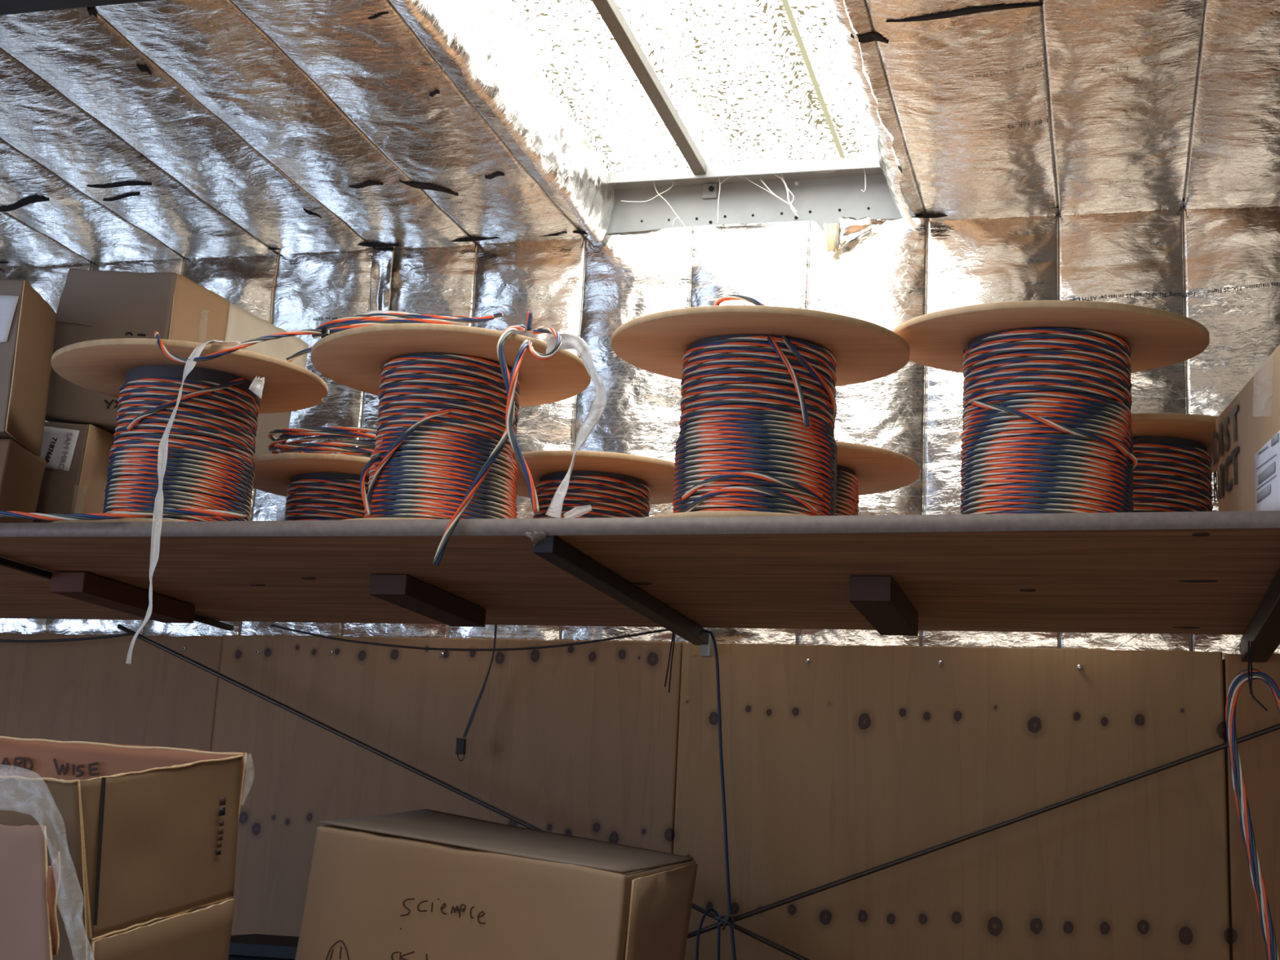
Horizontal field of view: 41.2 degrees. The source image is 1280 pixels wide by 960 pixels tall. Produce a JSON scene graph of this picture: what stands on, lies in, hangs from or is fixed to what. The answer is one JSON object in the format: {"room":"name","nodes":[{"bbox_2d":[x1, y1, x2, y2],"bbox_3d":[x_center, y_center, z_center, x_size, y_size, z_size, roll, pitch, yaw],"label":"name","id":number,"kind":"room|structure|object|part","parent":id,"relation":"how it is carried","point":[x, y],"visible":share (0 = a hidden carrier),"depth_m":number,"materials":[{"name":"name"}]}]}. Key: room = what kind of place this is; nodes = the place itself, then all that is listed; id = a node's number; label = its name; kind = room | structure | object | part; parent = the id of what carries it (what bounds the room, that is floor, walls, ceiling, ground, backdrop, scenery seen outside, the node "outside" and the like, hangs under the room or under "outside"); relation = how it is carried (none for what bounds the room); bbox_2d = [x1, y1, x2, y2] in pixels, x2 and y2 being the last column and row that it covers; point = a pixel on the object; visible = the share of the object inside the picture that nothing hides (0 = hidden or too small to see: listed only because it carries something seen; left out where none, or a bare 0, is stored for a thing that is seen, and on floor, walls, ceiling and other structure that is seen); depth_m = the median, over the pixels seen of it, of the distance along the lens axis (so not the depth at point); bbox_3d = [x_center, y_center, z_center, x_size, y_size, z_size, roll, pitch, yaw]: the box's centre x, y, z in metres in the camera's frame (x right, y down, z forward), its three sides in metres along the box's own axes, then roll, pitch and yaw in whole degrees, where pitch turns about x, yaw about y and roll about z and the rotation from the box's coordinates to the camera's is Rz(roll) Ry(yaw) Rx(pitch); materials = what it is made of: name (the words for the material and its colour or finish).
{"room":"storage warehouse","nodes":[
{"label":"storage warehouse","id":0,"kind":"room"},
{"bbox_2d":[0,0,591,266],"bbox_3d":[-1.513,-0.844,3.666,2.361,0.037,2.230,-1,-13,15],"label":"ceiling","id":1,"kind":"structure","parent":0,"point":[151,130],"depth_m":3.84,"materials":[{"name":"metal"}]},
{"bbox_2d":[0,0,158,15],"bbox_3d":[-0.414,-0.905,2.877,6.700,0.090,0.070,-1,-13,15],"label":"beam","id":2,"kind":"structure","parent":1,"relation":"attached to","point":[6,6],"depth_m":3.05,"materials":[{"name":"metal"}]},
{"bbox_2d":[369,246,394,311],"bbox_3d":[-0.685,-0.531,4.497,0.074,0.208,0.017,-3,-14,24],"label":"tab","id":3,"kind":"object","parent":1,"relation":"attached to","point":[382,257],"visible":0.84,"depth_m":4.50,"materials":[{"name":"silver metal"}]},
{"bbox_2d":[0,200,1279,659],"bbox_3d":[-0.037,-0.079,4.225,4.898,1.180,0.057,-1,-13,15],"label":"wall","id":4,"kind":"structure","parent":0,"point":[1219,269],"depth_m":4.18,"materials":[{"name":"metal"}]},
{"bbox_2d":[403,0,615,243],"bbox_3d":[-0.367,-0.947,3.355,0.060,0.197,2.196,-1,-13,15],"label":"insulation","id":5,"kind":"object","parent":4,"relation":"attached to","point":[472,33],"depth_m":3.73,"materials":[{"name":"metal"}]},
{"bbox_2d":[0,504,1279,662],"bbox_3d":[-0.235,0.218,3.489,4.700,0.122,1.277,-1,-13,15],"label":"shelf","id":6,"kind":"object","parent":4,"relation":"attached to","point":[1211,572],"depth_m":3.22,"materials":[{"name":"brown wood"}]},
{"bbox_2d":[0,439,46,523],"bbox_3d":[-1.387,0.043,3.624,0.164,0.239,0.254,2,-13,2],"label":"carton","id":7,"kind":"object","parent":6,"relation":"on","point":[21,471],"visible":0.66,"depth_m":3.59,"materials":[{"name":"brown cardboard"}]},
{"bbox_2d":[0,279,56,456],"bbox_3d":[-1.396,-0.243,3.687,0.195,0.350,0.311,3,-13,-2],"label":"carton","id":8,"kind":"object","parent":7,"relation":"on","point":[27,321],"visible":0.91,"depth_m":3.61,"materials":[{"name":"cardboard"}]},
{"bbox_2d":[0,632,131,642],"bbox_3d":[-1.556,0.407,4.430,0.529,0.031,0.007,-1,-13,15],"label":"wire","id":9,"kind":"object","parent":6,"relation":"hanging from","point":[126,633],"visible":1,"depth_m":4.41,"materials":[{"name":"black"}]},
{"bbox_2d":[33,422,114,522],"bbox_3d":[-1.271,0.074,3.977,0.253,0.344,0.434,-1,-13,15],"label":"carton","id":10,"kind":"object","parent":6,"relation":"on","point":[76,455],"visible":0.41,"depth_m":3.79,"materials":[{"name":"cardboard"}]},
{"bbox_3d":[-1.170,0.080,3.949,0.017,0.325,0.432,-2,-13,19],"label":"panel","id":11,"kind":"part","parent":10,"relation":"part of","materials":[{"name":"beige cardboard"}]},
{"bbox_2d":[44,267,308,456],"bbox_3d":[-1.104,-0.258,4.039,0.355,0.397,0.537,-3,-14,27],"label":"carton","id":12,"kind":"object","parent":10,"relation":"on","point":[94,304],"visible":0.57,"depth_m":3.89,"materials":[{"name":"brown cardboard"}]},
{"bbox_3d":[-1.015,-0.351,3.914,0.011,0.210,0.178,-5,-15,31],"label":"panel","id":13,"kind":"part","parent":12,"relation":"part of","materials":[{"name":"beige cardboard"}]},
{"bbox_2d":[0,328,328,522],"bbox_3d":[-0.895,-0.082,3.420,0.636,0.440,0.571,-1,-13,15],"label":"spool","id":14,"kind":"object","parent":6,"relation":"on","point":[209,475],"visible":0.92,"depth_m":3.32,"materials":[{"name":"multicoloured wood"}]},
{"bbox_2d":[125,339,247,663],"bbox_3d":[-0.822,0.030,3.165,0.054,0.655,0.267,-1,-13,15],"label":"strip","id":15,"kind":"object","parent":14,"relation":"hanging from","point":[190,364],"visible":0.97,"depth_m":3.04,"materials":[{"name":"white"}]},
{"bbox_2d":[252,426,377,520],"bbox_3d":[-0.691,0.080,3.943,0.511,0.371,0.510,-1,-13,15],"label":"spool","id":16,"kind":"object","parent":6,"relation":"on","point":[315,486],"depth_m":3.84,"materials":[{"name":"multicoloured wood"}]},
{"bbox_3d":[-0.676,-0.054,3.955,0.409,0.103,0.260,-1,-13,15],"label":"cable coil","id":17,"kind":"part","parent":16,"relation":"part of","materials":[{"name":"multicoloured plastic"}]},
{"bbox_2d":[310,311,607,565],"bbox_3d":[-0.334,-0.063,3.267,0.684,0.561,0.591,-1,-13,15],"label":"spool","id":18,"kind":"object","parent":6,"relation":"on","point":[451,397],"depth_m":3.19,"materials":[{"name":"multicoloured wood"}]},
{"bbox_2d":[357,310,410,315],"bbox_3d":[-0.491,-0.333,3.446,0.166,0.041,0.056,-2,-14,22],"label":"plastic sheet","id":19,"kind":"object","parent":18,"relation":"on","point":[375,311],"visible":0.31,"depth_m":3.47,"materials":[{"name":"white plastic"}]},
{"bbox_3d":[-0.129,-0.098,2.998,0.138,0.344,0.044,-5,-15,32],"label":"plastic strip","id":20,"kind":"part","parent":18,"relation":"part of","materials":[{"name":"white plastic"}]},
{"bbox_2d":[116,624,809,959],"bbox_3d":[-0.450,0.726,4.028,1.871,0.753,0.012,-1,-13,15],"label":"rod","id":21,"kind":"object","parent":6,"relation":"attached to","point":[711,914],"visible":0.85,"depth_m":4.08,"materials":[{"name":"brown metal"}]},
{"bbox_2d":[687,723,1279,938],"bbox_3d":[0.827,0.722,3.660,1.474,0.595,0.012,-1,-13,15],"label":"rod","id":22,"kind":"object","parent":21,"relation":"attached to","point":[1277,726],"visible":0.94,"depth_m":3.67,"materials":[{"name":"brown metal"}]},
{"bbox_2d":[695,908,720,959],"bbox_3d":[0.151,1.025,3.751,0.057,0.162,0.013,5,-13,-11],"label":"cord","id":23,"kind":"object","parent":22,"relation":"hanging from","point":[708,910],"visible":1,"depth_m":3.75,"materials":[{"name":"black plastic"}]},
{"bbox_2d":[714,913,735,929],"bbox_3d":[0.187,0.973,3.756,0.049,0.037,0.016,-1,-13,15],"label":"rope lashing","id":24,"kind":"object","parent":22,"relation":"attached to","point":[724,921],"visible":1,"depth_m":3.75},
{"bbox_2d":[271,624,669,650],"bbox_3d":[-0.422,0.380,4.108,1.045,0.065,0.024,-1,-13,16],"label":"wire","id":25,"kind":"object","parent":6,"relation":"hanging from","point":[272,625],"visible":0.98,"depth_m":4.09,"materials":[{"name":"black"}]},
{"bbox_2d":[455,624,497,761],"bbox_3d":[-0.392,0.508,4.089,0.078,0.331,0.018,-1,-13,15],"label":"cord","id":26,"kind":"object","parent":6,"relation":"hanging from","point":[460,748],"visible":1,"depth_m":4.08,"materials":[{"name":"black plastic"}]},
{"bbox_3d":[-0.108,0.056,2.954,0.052,0.026,0.008,-1,-13,15],"label":"plastic strip","id":27,"kind":"part","parent":6,"relation":"part of","materials":[{"name":"white plastic"}]},
{"bbox_2d":[514,450,675,518],"bbox_3d":[-0.110,0.124,3.773,0.513,0.269,0.513,1,-13,9],"label":"spool","id":28,"kind":"object","parent":6,"relation":"on","point":[615,485],"visible":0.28,"depth_m":3.67,"materials":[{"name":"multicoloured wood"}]},
{"bbox_2d":[664,632,675,693],"bbox_3d":[0.069,0.417,3.947,0.020,0.149,0.004,-1,-13,15],"label":"twine tails","id":29,"kind":"object","parent":6,"relation":"hanging from","point":[673,635],"visible":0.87,"depth_m":3.94,"materials":[{"name":"black fabric"}]},
{"bbox_3d":[0.156,0.386,4.010,0.024,0.059,0.020,-1,-13,15],"label":"bracket plate","id":30,"kind":"part","parent":6,"relation":"part of","materials":[{"name":"grey metal"}]},
{"bbox_2d":[705,629,736,959],"bbox_3d":[0.182,0.724,3.847,0.130,0.785,0.019,-8,-16,40],"label":"rope","id":31,"kind":"object","parent":6,"relation":"hanging from","point":[733,947],"visible":1,"depth_m":3.85,"materials":[{"name":"blue"}]},
{"bbox_2d":[611,294,910,517],"bbox_3d":[0.214,-0.113,3.108,0.546,0.475,0.546,1,-13,9],"label":"spool","id":32,"kind":"object","parent":6,"relation":"on","point":[759,382],"visible":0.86,"depth_m":2.98,"materials":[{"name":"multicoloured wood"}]},
{"bbox_2d":[835,440,919,515],"bbox_3d":[0.338,0.111,3.652,0.513,0.286,0.513,1,-13,9],"label":"spool","id":33,"kind":"object","parent":6,"relation":"on","point":[861,469],"visible":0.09,"depth_m":3.59,"materials":[{"name":"brown wood"}]},
{"bbox_2d":[892,300,1209,514],"bbox_3d":[0.721,-0.073,3.028,0.559,0.412,0.557,-1,-13,15],"label":"spool","id":34,"kind":"object","parent":6,"relation":"on","point":[1046,424],"visible":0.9,"depth_m":2.91,"materials":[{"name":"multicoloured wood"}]},
{"bbox_2d":[1130,413,1217,512],"bbox_3d":[1.026,0.085,3.468,0.513,0.325,0.513,1,-13,9],"label":"spool","id":35,"kind":"object","parent":6,"relation":"on","point":[1174,469],"visible":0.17,"depth_m":3.36,"materials":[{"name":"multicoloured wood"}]},
{"bbox_2d":[1213,344,1279,511],"bbox_3d":[1.210,-0.046,2.799,0.453,0.320,0.608,1,-13,8],"label":"carton","id":36,"kind":"object","parent":6,"relation":"on","point":[1246,435],"visible":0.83,"depth_m":2.82,"materials":[{"name":"brown cardboard"}]},
{"bbox_2d":[1225,640,1279,959],"bbox_3d":[1.107,0.581,3.009,0.128,0.603,0.056,0,-13,13],"label":"cable hank","id":37,"kind":"object","parent":6,"relation":"hanging from","point":[1248,674],"visible":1,"depth_m":3.02,"materials":[{"name":"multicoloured plastic"}]},
{"bbox_2d":[822,216,886,251],"bbox_3d":[0.526,-0.604,4.180,0.156,0.092,0.024,1,-13,10],"label":"insulation","id":38,"kind":"object","parent":4,"relation":"attached to","point":[851,229],"visible":1,"depth_m":4.18,"materials":[{"name":"fabric"}]},
{"bbox_2d":[827,0,919,227],"bbox_3d":[0.362,-0.954,3.155,0.088,0.197,2.196,-1,-13,15],"label":"insulation","id":39,"kind":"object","parent":4,"relation":"attached to","point":[883,143],"depth_m":3.54,"materials":[{"name":"metal"}]},
{"bbox_2d":[614,156,842,172],"bbox_3d":[0.095,0.762,4.103,10.200,3.500,0.100,-1,-13,15],"label":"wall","id":40,"kind":"structure","parent":0,"point":[837,157],"depth_m":4.38,"materials":[{"name":"white"}]},
{"bbox_2d":[605,155,916,245],"bbox_3d":[-0.005,-0.676,4.360,4.900,0.206,0.097,-1,-13,15],"label":"beam","id":41,"kind":"structure","parent":40,"relation":"attached to","point":[821,198],"depth_m":4.31,"materials":[{"name":"grey metal"}]},
{"bbox_3d":[0.179,-0.739,4.359,0.038,0.040,0.008,-1,-13,15],"label":"clip plate","id":42,"kind":"part","parent":41,"relation":"part of","materials":[{"name":"grey metal"}]},
{"bbox_2d":[613,157,866,226],"bbox_3d":[0.243,-0.728,4.286,0.651,0.183,0.004,-1,-13,15],"label":"cobweb","id":43,"kind":"object","parent":41,"relation":"hanging from","point":[792,207],"visible":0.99,"depth_m":4.26,"materials":[{"name":"white"}]},
{"bbox_2d":[844,0,1279,222],"bbox_3d":[1.225,-0.872,2.916,1.756,0.037,2.230,-1,-13,15],"label":"ceiling","id":44,"kind":"structure","parent":0,"point":[990,109],"depth_m":3.44,"materials":[{"name":"metal"}]},
{"bbox_3d":[-1.163,1.519,-0.516,10.000,0.100,9.100,-1,-13,15],"label":"floor","id":45,"kind":"structure","parent":0,"visible":0},
{"bbox_2d":[0,632,222,751],"bbox_3d":[-1.704,1.433,4.314,1.206,2.103,0.020,-1,-13,15],"label":"plywood sheet","id":46,"kind":"object","parent":45,"relation":"on","point":[86,691],"visible":0.38,"depth_m":4.43,"materials":[{"name":"brown wood"}]},
{"bbox_2d":[211,634,682,936],"bbox_3d":[-0.537,1.418,3.995,1.212,2.108,0.020,-1,-13,15],"label":"plywood sheet","id":47,"kind":"object","parent":45,"relation":"on","point":[581,740],"visible":0.63,"depth_m":4.17,"materials":[{"name":"brown wood"}]},
{"bbox_2d":[673,642,1230,959],"bbox_3d":[0.636,1.406,3.668,1.218,2.106,0.032,-1,-13,15],"label":"plywood sheet","id":48,"kind":"object","parent":45,"relation":"on","point":[840,762],"visible":0.97,"depth_m":3.81,"materials":[{"name":"brown wood"}]},
{"bbox_2d":[1222,659,1232,959],"bbox_3d":[1.235,1.415,3.527,0.044,2.090,0.014,-1,-13,15],"label":"stud","id":49,"kind":"object","parent":45,"relation":"on","point":[1224,661],"visible":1,"depth_m":3.67,"materials":[{"name":"brown wood"}]},
{"bbox_2d":[1224,653,1279,959],"bbox_3d":[1.738,1.398,3.374,1.050,2.102,0.016,-1,-13,15],"label":"plywood sheet","id":50,"kind":"object","parent":45,"relation":"on","point":[1260,756],"visible":0.7,"depth_m":3.65,"materials":[{"name":"brown wood"}]},
{"bbox_3d":[-0.695,1.786,2.696,4.000,0.816,2.000,-1,-13,15],"label":"shelf","id":51,"kind":"object","parent":45,"relation":"on","visible":0},
{"bbox_2d":[0,736,247,959],"bbox_3d":[-1.040,0.819,2.446,0.809,0.922,0.443,-1,-13,15],"label":"carton","id":52,"kind":"object","parent":51,"relation":"on","point":[108,851],"visible":1,"depth_m":2.46,"materials":[{"name":"brown cardboard"}]},
{"bbox_3d":[-0.684,0.944,2.396,0.053,0.690,0.271,-4,-14,29],"label":"panel","id":53,"kind":"part","parent":52,"relation":"part of","materials":[{"name":"brown cardboard"}]},
{"bbox_2d":[228,933,298,959],"bbox_3d":[-0.674,1.238,3.458,0.478,0.579,0.341,-1,-13,15],"label":"tote","id":54,"kind":"object","parent":51,"relation":"on","point":[249,946],"visible":0.28,"depth_m":3.39,"materials":[{"name":"black plastic"}]},
{"bbox_2d":[228,954,294,959],"bbox_3d":[-0.674,1.251,3.455,0.440,0.553,0.301,-1,-13,15],"label":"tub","id":55,"kind":"object","parent":54,"relation":"in","point":[230,957],"depth_m":3.40,"materials":[{"name":"blue plastic"}]},
{"bbox_2d":[294,808,697,959],"bbox_3d":[-0.241,0.991,2.874,0.671,0.856,0.433,-3,-14,26],"label":"carton","id":56,"kind":"object","parent":51,"relation":"on","point":[422,884],"visible":1,"depth_m":2.79,"materials":[{"name":"brown cardboard"}]},
{"bbox_3d":[-0.009,1.019,2.778,0.092,0.776,0.372,-1,-13,15],"label":"panel","id":57,"kind":"part","parent":56,"relation":"part of","materials":[{"name":"cardboard"}]},
{"bbox_3d":[-1.177,-2.086,-0.964,0.880,0.065,6.850,-1,-13,15],"label":"ceiling","id":58,"kind":"structure","parent":0,"visible":0},
{"bbox_2d":[488,0,894,179],"bbox_3d":[-0.014,-1.046,3.225,0.830,0.065,2.390,-1,-13,15],"label":"window","id":59,"kind":"structure","parent":58,"relation":"attached to","point":[649,84],"depth_m":3.84,"materials":[{"name":"plastic"}]}
]}

